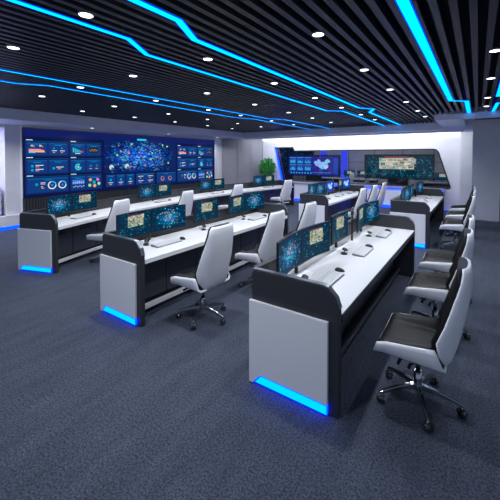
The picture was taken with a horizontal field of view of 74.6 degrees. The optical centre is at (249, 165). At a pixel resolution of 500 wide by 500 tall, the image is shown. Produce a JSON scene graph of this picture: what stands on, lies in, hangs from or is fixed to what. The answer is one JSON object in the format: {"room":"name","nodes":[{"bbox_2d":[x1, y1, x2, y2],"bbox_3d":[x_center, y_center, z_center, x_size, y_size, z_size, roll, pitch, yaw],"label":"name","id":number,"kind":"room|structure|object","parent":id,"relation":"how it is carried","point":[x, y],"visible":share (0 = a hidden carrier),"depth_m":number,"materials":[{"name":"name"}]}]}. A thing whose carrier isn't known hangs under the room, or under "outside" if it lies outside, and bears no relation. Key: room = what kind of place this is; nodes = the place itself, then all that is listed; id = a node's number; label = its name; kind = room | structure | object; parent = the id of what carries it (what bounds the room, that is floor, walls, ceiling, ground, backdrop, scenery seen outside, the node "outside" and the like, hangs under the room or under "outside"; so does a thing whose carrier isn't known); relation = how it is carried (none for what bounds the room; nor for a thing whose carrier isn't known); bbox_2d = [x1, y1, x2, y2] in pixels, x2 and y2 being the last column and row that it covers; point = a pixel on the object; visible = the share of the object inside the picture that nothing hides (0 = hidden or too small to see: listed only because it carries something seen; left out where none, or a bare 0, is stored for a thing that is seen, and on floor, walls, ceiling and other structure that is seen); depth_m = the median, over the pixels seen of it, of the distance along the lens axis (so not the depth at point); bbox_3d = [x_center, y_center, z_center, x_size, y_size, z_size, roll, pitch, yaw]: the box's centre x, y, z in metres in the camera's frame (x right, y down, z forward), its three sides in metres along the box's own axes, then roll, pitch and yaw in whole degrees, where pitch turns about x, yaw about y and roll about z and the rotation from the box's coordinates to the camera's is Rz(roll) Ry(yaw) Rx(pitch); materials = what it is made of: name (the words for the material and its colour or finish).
{"room":"control room","nodes":[
{"label":"control room","id":0,"kind":"room"},
{"bbox_2d":[0,124,8,215],"bbox_3d":[-7.673,0.255,7.455,0.700,2.900,3.470,1,2,35],"label":"wall niche","id":1,"kind":"object","parent":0,"point":[4,184],"visible":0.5,"depth_m":8.67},
{"bbox_2d":[7,124,221,214],"bbox_3d":[-3.852,0.128,12.317,0.380,2.900,8.882,1,2,35],"label":"wall","id":2,"kind":"structure","parent":0,"point":[14,131],"depth_m":8.85,"materials":[{"name":"paint"}]},
{"bbox_2d":[0,214,19,227],"bbox_3d":[-6.987,1.480,7.760,0.105,0.285,2.700,1,2,35],"label":"trim","id":3,"kind":"structure","parent":2,"relation":"attached to","point":[8,220],"depth_m":8.62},
{"bbox_2d":[22,183,199,211],"bbox_3d":[-3.865,1.187,11.965,0.075,0.800,7.740,1,2,35],"label":"trim","id":4,"kind":"structure","parent":2,"relation":"attached to","point":[29,204],"depth_m":10.68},
{"bbox_2d":[21,127,214,198],"bbox_3d":[-3.853,-0.147,11.922,0.064,1.910,7.740,1,2,35],"label":"video wall","id":5,"kind":"structure","parent":2,"relation":"attached to","point":[55,162],"depth_m":10.66,"materials":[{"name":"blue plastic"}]},
{"bbox_2d":[222,139,262,182],"bbox_3d":[-0.406,0.033,15.937,1.750,2.900,1.700,1,2,35],"label":"wall","id":6,"kind":"structure","parent":0,"point":[222,139],"depth_m":15.66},
{"bbox_2d":[223,139,260,183],"bbox_3d":[-0.360,0.094,15.685,1.828,2.690,0.020,0,2,-9],"label":"wall panel","id":7,"kind":"object","parent":6,"relation":"attached to","point":[249,150],"depth_m":15.66,"materials":[{"name":"paint"}]},
{"bbox_2d":[0,200,499,499],"bbox_3d":[1.481,1.710,9.187,16.000,0.100,21.700,1,2,35],"label":"floor","id":8,"kind":"structure","parent":0,"point":[96,404],"depth_m":2.51,"materials":[{"name":"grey carpet"}]},
{"bbox_2d":[0,225,19,230],"bbox_3d":[-6.989,1.662,7.766,0.090,0.069,2.700,1,2,35],"label":"light strip","id":9,"kind":"object","parent":8,"relation":"on","point":[15,226],"visible":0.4,"depth_m":8.65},
{"bbox_2d":[86,199,129,262],"bbox_3d":[-2.547,1.176,5.989,0.626,1.135,0.625,0,2,18],"label":"office chair","id":10,"kind":"object","parent":8,"relation":"on","point":[121,206],"visible":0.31,"depth_m":5.75,"materials":[{"name":"white leather"}]},
{"bbox_2d":[104,199,123,232],"bbox_3d":[-2.370,0.948,5.920,0.215,0.675,0.516,0,2,18],"label":"chair back","id":11,"kind":"object","parent":10,"relation":"on","point":[117,208],"depth_m":5.72,"materials":[{"name":"white leather"}]},
{"bbox_2d":[17,180,293,272],"bbox_3d":[-1.320,1.172,9.544,1.468,0.958,9.576,1,2,33],"label":"control console","id":12,"kind":"object","parent":8,"relation":"on","point":[45,241],"visible":0.47,"depth_m":6.06,"materials":[{"name":"grey"}]},
{"bbox_2d":[21,266,50,271],"bbox_3d":[-3.550,1.711,5.431,0.622,0.059,0.004,0,2,16],"label":"light strip","id":13,"kind":"object","parent":12,"relation":"attached to","point":[34,268],"depth_m":5.41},
{"bbox_2d":[46,191,96,217],"bbox_3d":[-3.438,0.764,6.292,0.220,0.442,1.140,1,2,19],"label":"monitor","id":14,"kind":"object","parent":12,"relation":"on","point":[59,204],"visible":0.98,"depth_m":6.29,"materials":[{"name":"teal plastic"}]},
{"bbox_2d":[70,214,93,218],"bbox_3d":[-3.204,0.972,6.271,0.140,0.028,0.420,1,2,19],"label":"keyboard","id":15,"kind":"object","parent":12,"relation":"on","point":[85,215],"visible":1,"depth_m":6.23,"materials":[{"name":"white plastic"}]},
{"bbox_2d":[139,183,170,201],"bbox_3d":[-2.492,0.707,8.504,0.220,0.442,1.140,1,2,27],"label":"monitor","id":16,"kind":"object","parent":12,"relation":"on","point":[154,190],"visible":0.98,"depth_m":8.50,"materials":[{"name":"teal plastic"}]},
{"bbox_2d":[56,185,282,226],"bbox_3d":[-1.308,0.917,9.530,1.396,0.032,9.390,1,2,33],"label":"countertop","id":17,"kind":"structure","parent":12,"relation":"on","point":[101,212],"depth_m":7.78,"materials":[{"name":"white"}]},
{"bbox_2d":[200,178,223,192],"bbox_3d":[-1.253,0.654,10.513,0.220,0.442,1.140,1,2,36],"label":"monitor","id":18,"kind":"object","parent":12,"relation":"on","point":[208,184],"visible":0.99,"depth_m":10.53,"materials":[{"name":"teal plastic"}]},
{"bbox_2d":[253,175,273,184],"bbox_3d":[0.488,0.601,12.540,1.140,0.442,0.220,-1,2,-45],"label":"monitor","id":19,"kind":"object","parent":12,"relation":"on","point":[265,179],"visible":0.99,"depth_m":12.54,"materials":[{"name":"black plastic"}]},
{"bbox_2d":[178,190,193,215],"bbox_3d":[-1.644,1.134,7.582,0.626,1.135,0.625,1,2,26],"label":"office chair","id":20,"kind":"object","parent":8,"relation":"on","point":[186,197],"visible":0.27,"depth_m":7.40,"materials":[{"name":"white leather"}]},
{"bbox_2d":[100,203,288,326],"bbox_3d":[-0.544,1.283,5.279,0.791,0.958,3.506,1,2,35],"label":"control console","id":21,"kind":"object","parent":8,"relation":"on","point":[135,277],"visible":0.6,"depth_m":4.14,"materials":[{"name":"grey"}]},
{"bbox_2d":[104,307,134,324],"bbox_3d":[-1.547,1.752,3.856,0.622,0.059,0.004,1,2,35],"label":"light strip","id":22,"kind":"object","parent":21,"relation":"attached to","point":[111,310],"depth_m":3.83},
{"bbox_2d":[116,204,185,243],"bbox_3d":[-1.359,0.811,4.499,0.220,0.442,1.140,1,2,35],"label":"monitor","id":23,"kind":"object","parent":21,"relation":"on","point":[147,221],"visible":0.98,"depth_m":4.48,"materials":[{"name":"black plastic"}]},
{"bbox_2d":[151,238,181,247],"bbox_3d":[-1.101,1.022,4.349,0.140,0.028,0.420,1,2,35],"label":"keyboard","id":24,"kind":"object","parent":21,"relation":"on","point":[174,240],"visible":1,"depth_m":4.31,"materials":[{"name":"white plastic"}]},
{"bbox_2d":[141,212,267,258],"bbox_3d":[-0.527,1.029,5.260,0.734,0.032,3.338,1,2,35],"label":"countertop","id":25,"kind":"structure","parent":21,"relation":"on","point":[195,235],"depth_m":4.81,"materials":[{"name":"white"}]},
{"bbox_2d":[193,198,217,228],"bbox_3d":[-0.725,0.788,5.410,0.220,0.442,0.569,1,2,35],"label":"monitor","id":26,"kind":"object","parent":21,"relation":"on","point":[207,209],"visible":0.98,"depth_m":5.39,"materials":[{"name":"black plastic"}]},
{"bbox_2d":[228,192,263,217],"bbox_3d":[-0.114,0.765,6.288,0.220,0.442,1.140,1,2,35],"label":"monitor","id":27,"kind":"object","parent":21,"relation":"on","point":[241,203],"visible":0.98,"depth_m":6.29,"materials":[{"name":"black plastic"}]},
{"bbox_2d":[248,215,264,220],"bbox_3d":[0.132,0.976,6.122,0.140,0.028,0.420,1,2,35],"label":"keyboard","id":28,"kind":"object","parent":21,"relation":"on","point":[259,216],"visible":1,"depth_m":6.08,"materials":[{"name":"white plastic"}]},
{"bbox_2d":[170,222,233,329],"bbox_3d":[-0.529,1.232,3.865,0.626,1.135,0.625,1,2,35],"label":"office chair","id":29,"kind":"object","parent":8,"relation":"on","point":[212,268],"visible":1,"depth_m":3.65,"materials":[{"name":"white leather"}]},
{"bbox_2d":[172,271,228,290],"bbox_3d":[-0.587,1.284,3.901,0.458,0.156,0.526,1,2,35],"label":"seat cushion","id":30,"kind":"object","parent":29,"relation":"on","point":[192,281],"depth_m":3.64,"materials":[{"name":"white leather"}]},
{"bbox_2d":[195,222,229,278],"bbox_3d":[-0.377,1.005,3.748,0.215,0.675,0.516,1,2,35],"label":"chair backrest","id":31,"kind":"object","parent":29,"relation":"on","point":[214,260],"depth_m":3.60,"materials":[{"name":"white leather"}]},
{"bbox_2d":[218,184,242,208],"bbox_3d":[-0.533,1.087,9.377,0.626,1.135,0.625,1,2,34],"label":"office chair","id":32,"kind":"object","parent":8,"relation":"on","point":[237,188],"visible":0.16,"depth_m":9.14,"materials":[{"name":"white leather"}]},
{"bbox_2d":[235,210,284,286],"bbox_3d":[0.174,1.208,4.789,0.626,1.135,0.625,1,2,35],"label":"office chair","id":33,"kind":"object","parent":8,"relation":"on","point":[273,230],"visible":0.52,"depth_m":4.53,"materials":[{"name":"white leather"}]},
{"bbox_2d":[236,244,262,261],"bbox_3d":[0.116,1.260,4.825,0.458,0.156,0.526,1,2,35],"label":"seat cushion","id":34,"kind":"object","parent":33,"relation":"on","point":[253,255],"depth_m":4.59,"materials":[{"name":"white leather"}]},
{"bbox_2d":[257,210,281,253],"bbox_3d":[0.327,0.981,4.672,0.215,0.675,0.516,1,2,35],"label":"chair backrest","id":35,"kind":"object","parent":33,"relation":"on","point":[272,232],"depth_m":4.50,"materials":[{"name":"white leather"}]},
{"bbox_2d":[259,157,275,174],"bbox_3d":[0.798,0.556,15.364,0.915,1.884,0.855,1,2,35],"label":"potted plant","id":36,"kind":"object","parent":8,"relation":"on","point":[265,169],"visible":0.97,"depth_m":15.21,"materials":[{"name":"green plant"}]},
{"bbox_2d":[270,180,291,213],"bbox_3d":[1.101,1.040,11.194,0.626,1.135,0.625,1,2,43],"label":"office chair","id":37,"kind":"object","parent":8,"relation":"on","point":[285,193],"visible":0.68,"depth_m":10.95,"materials":[{"name":"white leather"}]},
{"bbox_2d":[279,148,313,179],"bbox_3d":[2.033,0.176,19.057,3.700,2.450,0.600,1,2,35],"label":"display","id":38,"kind":"object","parent":8,"relation":"on","point":[284,152],"visible":0.25,"depth_m":18.75,"materials":[{"name":"black plastic"}]},
{"bbox_2d":[283,201,316,237],"bbox_3d":[0.819,1.183,5.716,0.626,1.135,0.625,1,2,35],"label":"office chair","id":39,"kind":"object","parent":8,"relation":"on","point":[308,215],"visible":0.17,"depth_m":5.42,"materials":[{"name":"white leather"}]},
{"bbox_2d":[296,201,313,230],"bbox_3d":[0.971,0.956,5.599,0.215,0.675,0.516,1,2,35],"label":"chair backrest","id":40,"kind":"object","parent":39,"relation":"on","point":[307,216],"depth_m":5.41,"materials":[{"name":"white leather"}]},
{"bbox_2d":[249,213,414,418],"bbox_3d":[1.303,1.317,3.995,0.791,0.958,3.506,1,2,35],"label":"control console","id":41,"kind":"object","parent":8,"relation":"on","point":[297,324],"visible":0.92,"depth_m":2.66,"materials":[{"name":"grey"}]},
{"bbox_2d":[255,377,325,414],"bbox_3d":[0.301,1.786,2.573,0.622,0.059,0.004,1,2,35],"label":"light strip","id":42,"kind":"object","parent":41,"relation":"attached to","point":[319,406],"depth_m":2.55,"materials":[{"name":"plastic"}]},
{"bbox_2d":[276,221,329,276],"bbox_3d":[0.489,0.845,3.215,0.220,0.442,1.140,1,2,35],"label":"monitor","id":43,"kind":"object","parent":41,"relation":"on","point":[301,245],"visible":1,"depth_m":3.22,"materials":[{"name":"black plastic"}]},
{"bbox_2d":[317,270,344,286],"bbox_3d":[0.747,1.056,3.066,0.140,0.028,0.420,1,2,35],"label":"keyboard","id":44,"kind":"object","parent":41,"relation":"on","point":[332,276],"visible":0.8,"depth_m":3.07,"materials":[{"name":"grey plastic"}]},
{"bbox_2d":[330,210,350,251],"bbox_3d":[1.123,0.821,4.126,0.220,0.442,0.569,1,2,35],"label":"monitor","id":45,"kind":"object","parent":41,"relation":"on","point":[339,221],"visible":0.94,"depth_m":4.12,"materials":[{"name":"black plastic"}]},
{"bbox_2d":[345,210,360,242],"bbox_3d":[1.408,0.823,4.476,0.150,0.420,0.180,1,2,35],"label":"pole stand","id":46,"kind":"object","parent":41,"relation":"on","point":[351,240],"visible":1,"depth_m":4.47,"materials":[{"name":"black metal"}]},
{"bbox_2d":[298,225,413,318],"bbox_3d":[1.321,1.062,3.976,0.734,0.032,3.338,1,2,35],"label":"countertop","id":47,"kind":"structure","parent":41,"relation":"on","point":[359,271],"depth_m":3.61,"materials":[{"name":"white"}]},
{"bbox_2d":[352,246,373,256],"bbox_3d":[1.369,1.032,3.960,0.140,0.028,0.420,1,2,35],"label":"keyboard","id":48,"kind":"object","parent":41,"relation":"on","point":[363,251],"visible":1,"depth_m":3.91,"materials":[{"name":"white plastic"}]},
{"bbox_2d":[354,200,378,234],"bbox_3d":[1.733,0.798,5.005,0.220,0.442,1.140,1,2,35],"label":"monitor","id":49,"kind":"object","parent":41,"relation":"on","point":[368,212],"visible":1,"depth_m":5.05,"materials":[{"name":"black plastic"}]},
{"bbox_2d":[376,230,391,237],"bbox_3d":[1.980,1.009,4.839,0.140,0.028,0.420,1,2,35],"label":"keyboard","id":50,"kind":"object","parent":41,"relation":"on","point":[383,234],"visible":1,"depth_m":4.78,"materials":[{"name":"white plastic"}]},
{"bbox_2d":[299,185,366,225],"bbox_3d":[2.567,1.168,9.667,0.791,0.958,3.506,1,2,35],"label":"control console","id":51,"kind":"object","parent":8,"relation":"on","point":[326,208],"visible":0.47,"depth_m":8.88,"materials":[{"name":"grey"}]},
{"bbox_2d":[308,182,325,194],"bbox_3d":[1.753,0.697,8.886,0.220,0.442,1.140,1,2,35],"label":"monitor","id":52,"kind":"object","parent":51,"relation":"on","point":[319,188],"visible":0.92,"depth_m":8.98,"materials":[{"name":"black plastic"}]},
{"bbox_2d":[325,180,333,195],"bbox_3d":[2.386,0.673,9.797,0.220,0.442,0.569,1,2,35],"label":"monitor","id":53,"kind":"object","parent":51,"relation":"on","point":[329,184],"visible":0.94,"depth_m":9.76,"materials":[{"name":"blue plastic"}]},
{"bbox_2d":[326,191,358,203],"bbox_3d":[2.585,0.914,9.648,0.734,0.032,3.338,1,2,35],"label":"countertop","id":54,"kind":"structure","parent":51,"relation":"on","point":[346,195],"depth_m":9.55,"materials":[{"name":"white"}]},
{"bbox_2d":[338,178,349,192],"bbox_3d":[2.997,0.650,10.676,0.220,0.442,1.140,1,2,35],"label":"monitor","id":55,"kind":"object","parent":51,"relation":"on","point":[344,183],"visible":1,"depth_m":10.72,"materials":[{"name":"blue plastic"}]},
{"bbox_2d":[341,151,346,177],"bbox_3d":[5.247,-0.278,18.272,0.420,3.400,0.420,1,2,35],"label":"column","id":56,"kind":"structure","parent":8,"relation":"on","point":[343,153],"depth_m":18.13,"materials":[{"name":"blue"}]},
{"bbox_2d":[322,177,378,182],"bbox_3d":[5.029,1.060,17.607,3.400,0.760,0.800,1,2,35],"label":"desk","id":57,"kind":"object","parent":8,"relation":"on","point":[324,179],"visible":0.23,"depth_m":17.40,"materials":[{"name":"black"}]},
{"bbox_2d":[344,170,354,176],"bbox_3d":[5.275,0.463,17.420,0.569,0.442,0.220,1,2,35],"label":"monitor","id":58,"kind":"object","parent":57,"relation":"on","point":[346,172],"visible":0.69,"depth_m":17.44,"materials":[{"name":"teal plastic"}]},
{"bbox_2d":[322,177,378,180],"bbox_3d":[5.029,0.700,17.597,3.400,0.040,0.800,1,2,35],"label":"countertop","id":59,"kind":"structure","parent":57,"relation":"on","point":[322,177],"depth_m":17.40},
{"bbox_2d":[357,170,363,176],"bbox_3d":[5.850,0.473,17.021,0.569,0.442,0.220,1,2,35],"label":"monitor","id":60,"kind":"object","parent":57,"relation":"on","point":[360,173],"visible":0.6,"depth_m":17.08,"materials":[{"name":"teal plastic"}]},
{"bbox_2d":[348,172,353,181],"bbox_3d":[4.819,0.906,16.287,0.626,1.135,0.625,1,2,43],"label":"office chair","id":61,"kind":"object","parent":8,"relation":"on","point":[351,175],"visible":0.16,"depth_m":16.01,"materials":[{"name":"black leather"}]},
{"bbox_2d":[338,188,365,218],"bbox_3d":[2.571,1.117,8.236,0.626,1.135,0.625,1,2,35],"label":"office chair","id":62,"kind":"object","parent":8,"relation":"on","point":[361,197],"visible":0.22,"depth_m":7.94,"materials":[{"name":"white leather"}]},
{"bbox_2d":[352,184,377,208],"bbox_3d":[3.228,1.093,9.181,0.626,1.135,0.625,1,2,35],"label":"office chair","id":63,"kind":"object","parent":8,"relation":"on","point":[373,194],"visible":0.23,"depth_m":8.88,"materials":[{"name":"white leather"}]},
{"bbox_2d":[365,182,386,206],"bbox_3d":[3.827,1.070,10.042,0.626,1.135,0.625,1,2,35],"label":"office chair","id":64,"kind":"object","parent":8,"relation":"on","point":[381,195],"visible":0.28,"depth_m":9.75,"materials":[{"name":"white leather"}]},
{"bbox_2d":[364,154,434,184],"bbox_3d":[6.372,0.526,14.101,2.750,2.010,0.600,1,2,35],"label":"display","id":65,"kind":"object","parent":8,"relation":"on","point":[398,169],"visible":0.99,"depth_m":13.87,"materials":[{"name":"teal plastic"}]},
{"bbox_2d":[390,188,443,248],"bbox_3d":[4.374,1.201,8.412,0.791,0.958,3.506,1,2,35],"label":"control console","id":66,"kind":"object","parent":8,"relation":"on","point":[423,214],"visible":0.75,"depth_m":7.03,"materials":[{"name":"grey"}]},
{"bbox_2d":[400,186,410,200],"bbox_3d":[3.559,0.729,7.631,0.220,0.442,1.140,1,2,35],"label":"monitor","id":67,"kind":"object","parent":66,"relation":"on","point":[405,195],"visible":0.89,"depth_m":7.76,"materials":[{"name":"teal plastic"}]},
{"bbox_2d":[407,184,413,200],"bbox_3d":[4.193,0.706,8.542,0.220,0.442,0.569,1,2,35],"label":"monitor","id":68,"kind":"object","parent":66,"relation":"on","point":[411,185],"visible":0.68,"depth_m":8.61,"materials":[{"name":"black plastic"}]},
{"bbox_2d":[413,181,422,197],"bbox_3d":[4.804,0.682,9.421,0.220,0.442,1.140,1,2,35],"label":"monitor","id":69,"kind":"object","parent":66,"relation":"on","point":[419,185],"visible":1,"depth_m":9.48,"materials":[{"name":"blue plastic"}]},
{"bbox_2d":[411,195,443,211],"bbox_3d":[4.391,0.947,8.393,0.734,0.032,3.338,1,2,35],"label":"countertop","id":70,"kind":"structure","parent":66,"relation":"on","point":[432,202],"depth_m":8.88,"materials":[{"name":"white"}]},
{"bbox_2d":[373,257,472,431],"bbox_3d":[1.335,1.267,2.534,0.626,1.135,0.625,1,2,35],"label":"office chair","id":71,"kind":"object","parent":8,"relation":"on","point":[429,342],"visible":1,"depth_m":2.37,"materials":[{"name":"white"}]},
{"bbox_2d":[378,313,444,368],"bbox_3d":[1.276,1.319,2.570,0.458,0.156,0.526,1,2,35],"label":"seat cushion","id":72,"kind":"object","parent":71,"relation":"on","point":[408,337],"depth_m":2.45,"materials":[{"name":"black leather"}]},
{"bbox_2d":[431,257,467,355],"bbox_3d":[1.487,1.040,2.417,0.215,0.675,0.516,1,2,35],"label":"cushion","id":73,"kind":"object","parent":71,"relation":"on","point":[448,328],"depth_m":2.23,"materials":[{"name":"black leather"}]},
{"bbox_2d":[417,181,448,186],"bbox_3d":[8.603,1.140,14.515,2.200,0.760,0.800,1,2,35],"label":"desk","id":74,"kind":"object","parent":8,"relation":"on","point":[434,184],"visible":0.14,"depth_m":14.40,"materials":[{"name":"black"}]},
{"bbox_2d":[417,181,448,184],"bbox_3d":[8.603,0.781,14.506,2.200,0.040,0.800,1,2,35],"label":"countertop","id":75,"kind":"structure","parent":74,"relation":"on","point":[424,182],"depth_m":14.59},
{"bbox_2d":[435,173,446,182],"bbox_3d":[8.521,0.538,14.556,0.569,0.442,0.220,1,2,35],"label":"monitor","id":76,"kind":"object","parent":74,"relation":"on","point":[438,176],"visible":0.81,"depth_m":14.58,"materials":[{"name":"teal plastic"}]},
{"bbox_2d":[403,228,473,339],"bbox_3d":[2.048,1.240,3.560,0.626,1.135,0.625,1,2,35],"label":"office chair","id":77,"kind":"object","parent":8,"relation":"on","point":[433,286],"visible":0.6,"depth_m":3.42,"materials":[{"name":"black leather"}]},
{"bbox_2d":[407,272,449,289],"bbox_3d":[1.990,1.292,3.596,0.458,0.156,0.526,1,2,35],"label":"seat cushion","id":78,"kind":"object","parent":77,"relation":"on","point":[420,280],"depth_m":3.68,"materials":[{"name":"black leather"}]},
{"bbox_2d":[446,228,470,290],"bbox_3d":[2.200,1.013,3.443,0.215,0.675,0.516,1,2,35],"label":"cushion","id":79,"kind":"object","parent":77,"relation":"on","point":[464,250],"depth_m":3.26,"materials":[{"name":"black leather"}]},
{"bbox_2d":[418,214,474,303],"bbox_3d":[2.630,1.218,4.397,0.626,1.135,0.625,1,2,35],"label":"office chair","id":80,"kind":"object","parent":8,"relation":"on","point":[439,261],"visible":0.34,"depth_m":4.27,"materials":[{"name":"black leather"}]},
{"bbox_2d":[421,251,454,262],"bbox_3d":[2.572,1.270,4.434,0.458,0.156,0.526,1,2,35],"label":"seat cushion","id":81,"kind":"object","parent":80,"relation":"on","point":[430,256],"depth_m":4.55,"materials":[{"name":"black leather"}]},
{"bbox_2d":[452,214,471,260],"bbox_3d":[2.782,0.991,4.280,0.215,0.675,0.516,1,2,35],"label":"cushion","id":82,"kind":"object","parent":80,"relation":"on","point":[468,224],"depth_m":4.11,"materials":[{"name":"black leather"}]},
{"bbox_2d":[439,194,475,248],"bbox_3d":[4.268,1.156,6.753,0.626,1.135,0.625,1,2,35],"label":"office chair","id":83,"kind":"object","parent":8,"relation":"on","point":[455,226],"visible":0.75,"depth_m":6.58,"materials":[{"name":"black leather"}]},
{"bbox_2d":[441,219,462,224],"bbox_3d":[4.210,1.209,6.790,0.458,0.156,0.526,1,2,35],"label":"seat cushion","id":84,"kind":"object","parent":83,"relation":"on","point":[445,222],"depth_m":6.91,"materials":[{"name":"black leather"}]},
{"bbox_2d":[462,194,473,225],"bbox_3d":[4.420,0.929,6.636,0.215,0.675,0.516,1,2,35],"label":"chair back","id":85,"kind":"object","parent":83,"relation":"on","point":[470,209],"depth_m":6.44,"materials":[{"name":"black leather"}]},
{"bbox_2d":[445,189,475,237],"bbox_3d":[5.038,1.127,7.862,0.626,1.135,0.625,1,2,35],"label":"office chair","id":86,"kind":"object","parent":8,"relation":"on","point":[454,215],"visible":0.39,"depth_m":7.72,"materials":[{"name":"black leather"}]},
{"bbox_2d":[447,211,463,214],"bbox_3d":[4.980,1.180,7.898,0.458,0.156,0.526,1,2,35],"label":"seat cushion","id":87,"kind":"object","parent":86,"relation":"on","point":[450,212],"depth_m":8.06,"materials":[{"name":"black leather"}]},
{"bbox_2d":[464,189,474,213],"bbox_3d":[5.191,0.900,7.744,0.215,0.675,0.516,1,2,35],"label":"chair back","id":88,"kind":"object","parent":86,"relation":"on","point":[473,190],"depth_m":7.56,"materials":[{"name":"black leather"}]},
{"bbox_2d":[448,185,476,211],"bbox_3d":[5.723,1.101,8.847,0.626,1.135,0.625,1,2,35],"label":"office chair","id":89,"kind":"object","parent":8,"relation":"on","point":[454,207],"visible":0.17,"depth_m":8.70,"materials":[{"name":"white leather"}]},
{"bbox_2d":[450,205,465,208],"bbox_3d":[5.665,1.154,8.883,0.458,0.156,0.526,1,2,35],"label":"seat cushion","id":90,"kind":"object","parent":89,"relation":"on","point":[454,206],"depth_m":8.98,"materials":[{"name":"black leather"}]},
{"bbox_2d":[0,0,499,132],"bbox_3d":[0.978,-1.407,7.506,13.400,0.220,13.900,1,2,35],"label":"ceiling","id":91,"kind":"structure","parent":0,"point":[275,35],"depth_m":3.79,"materials":[{"name":"black"}]},
{"bbox_2d":[6,44,19,49],"bbox_3d":[-2.371,-1.192,3.286,0.116,0.028,0.116,1,2,35],"label":"recessed light","id":92,"kind":"object","parent":91,"relation":"in","point":[7,45],"visible":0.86,"depth_m":3.27,"materials":[{"name":"grey"}]},
{"bbox_2d":[78,10,93,18],"bbox_3d":[-1.265,-1.173,2.530,0.116,0.028,0.116,1,2,35],"label":"recessed light","id":93,"kind":"object","parent":91,"relation":"in","point":[84,14],"visible":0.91,"depth_m":2.52,"materials":[{"name":"grey"}]},
{"bbox_2d":[0,80,306,128],"bbox_3d":[-0.911,-1.312,8.236,0.281,0.007,11.543,1,2,36],"label":"light strip","id":94,"kind":"object","parent":91,"relation":"attached to","point":[0,80],"visible":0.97,"depth_m":6.03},
{"bbox_2d":[0,69,325,127],"bbox_3d":[-0.367,-1.302,7.859,0.321,0.007,11.540,1,2,35],"label":"light strip","id":95,"kind":"object","parent":91,"relation":"attached to","point":[0,69],"visible":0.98,"depth_m":5.56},
{"bbox_2d":[6,0,383,125],"bbox_3d":[1.210,-1.270,6.642,0.356,0.007,11.741,1,2,35],"label":"light strip","id":96,"kind":"object","parent":91,"relation":"attached to","point":[131,41],"visible":1,"depth_m":3.16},
{"bbox_2d":[128,0,400,124],"bbox_3d":[1.868,-1.261,6.306,0.311,0.007,11.540,1,2,35],"label":"light strip","id":97,"kind":"object","parent":91,"relation":"attached to","point":[180,22],"visible":1,"depth_m":3.24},
{"bbox_2d":[312,29,324,36],"bbox_3d":[0.609,-1.183,2.932,0.116,0.028,0.116,1,2,35],"label":"recessed light","id":98,"kind":"object","parent":91,"relation":"in","point":[316,33],"visible":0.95,"depth_m":2.90,"materials":[{"name":"grey"}]},
{"bbox_2d":[395,0,470,112],"bbox_3d":[2.698,-1.212,4.421,0.341,0.007,9.190,1,2,35],"label":"light strip","id":99,"kind":"object","parent":91,"relation":"attached to","point":[406,8],"visible":1,"depth_m":3.13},
{"bbox_2d":[488,46,499,52],"bbox_3d":[2.527,-1.195,3.377,0.116,0.028,0.116,1,2,35],"label":"recessed light","id":100,"kind":"object","parent":91,"relation":"in","point":[494,49],"visible":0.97,"depth_m":3.36,"materials":[{"name":"grey"}]},
{"bbox_2d":[495,82,499,96],"bbox_3d":[3.417,-1.201,4.011,0.514,0.007,4.538,1,2,35],"label":"light strip","id":101,"kind":"object","parent":91,"relation":"attached to","point":[498,89],"visible":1,"depth_m":5.51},
{"bbox_2d":[288,155,340,180],"bbox_3d":[3.303,0.459,16.842,2.820,2.000,0.600,1,2,35],"label":"display","id":102,"kind":"object","parent":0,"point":[313,167],"visible":0.94,"depth_m":16.61,"materials":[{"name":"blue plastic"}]},
{"bbox_2d":[243,129,464,139],"bbox_3d":[3.155,-1.147,12.486,8.400,0.060,0.050,1,2,35],"label":"trim","id":103,"kind":"structure","parent":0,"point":[460,130],"depth_m":11.77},
{"bbox_2d":[263,132,460,210],"bbox_3d":[4.134,0.091,13.708,8.650,2.900,0.220,1,2,35],"label":"wall","id":104,"kind":"structure","parent":0,"point":[448,145],"depth_m":12.47,"materials":[{"name":"paint"}]},
{"bbox_2d":[263,133,460,140],"bbox_3d":[3.929,-1.176,13.599,8.100,0.040,0.080,1,2,35],"label":"light","id":105,"kind":"object","parent":104,"relation":"attached to","point":[433,133],"visible":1,"depth_m":12.95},
{"bbox_2d":[276,147,450,188],"bbox_3d":[4.197,-0.036,13.655,7.130,1.597,0.270,1,2,35],"label":"window","id":106,"kind":"structure","parent":104,"relation":"in","point":[277,148],"depth_m":13.44,"materials":[{"name":"black plastic"}]},
{"bbox_2d":[275,147,282,179],"bbox_3d":[1.354,-0.075,15.460,0.440,1.580,0.030,1,2,35],"label":"light strip","id":107,"kind":"object","parent":106,"relation":"attached to","point":[275,147],"visible":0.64,"depth_m":15.45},
{"bbox_2d":[294,183,443,204],"bbox_3d":[4.336,1.152,13.133,5.870,0.670,0.560,1,2,35],"label":"wall","id":108,"kind":"structure","parent":0,"point":[391,193],"depth_m":12.88,"materials":[{"name":"white laminate"}]},
{"bbox_2d":[293,181,444,189],"bbox_3d":[4.316,0.792,13.113,5.950,0.050,0.580,1,2,35],"label":"trim","id":109,"kind":"structure","parent":108,"relation":"attached to","point":[296,182],"depth_m":12.93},
{"bbox_2d":[293,150,447,185],"bbox_3d":[6.384,-0.393,18.819,13.000,3.600,0.200,1,2,35],"label":"wall","id":110,"kind":"structure","parent":0,"point":[356,158],"depth_m":18.45,"materials":[{"name":"grey stone"}]},
{"bbox_2d":[459,132,472,204],"bbox_3d":[7.401,0.232,11.184,0.400,2.750,0.200,1,2,35],"label":"wall","id":111,"kind":"structure","parent":0,"point":[466,142],"depth_m":11.12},
{"bbox_2d":[472,119,499,221],"bbox_3d":[6.994,0.145,9.729,0.670,3.000,0.250,1,2,35],"label":"wall","id":112,"kind":"structure","parent":0,"point":[486,132],"depth_m":9.61,"materials":[{"name":"paint"}]},
{"bbox_2d":[0,106,499,138],"bbox_3d":[0.789,-1.239,7.764,12.800,0.370,13.700,1,2,35],"label":"trim","id":113,"kind":"structure","parent":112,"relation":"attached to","point":[457,121],"depth_m":10.28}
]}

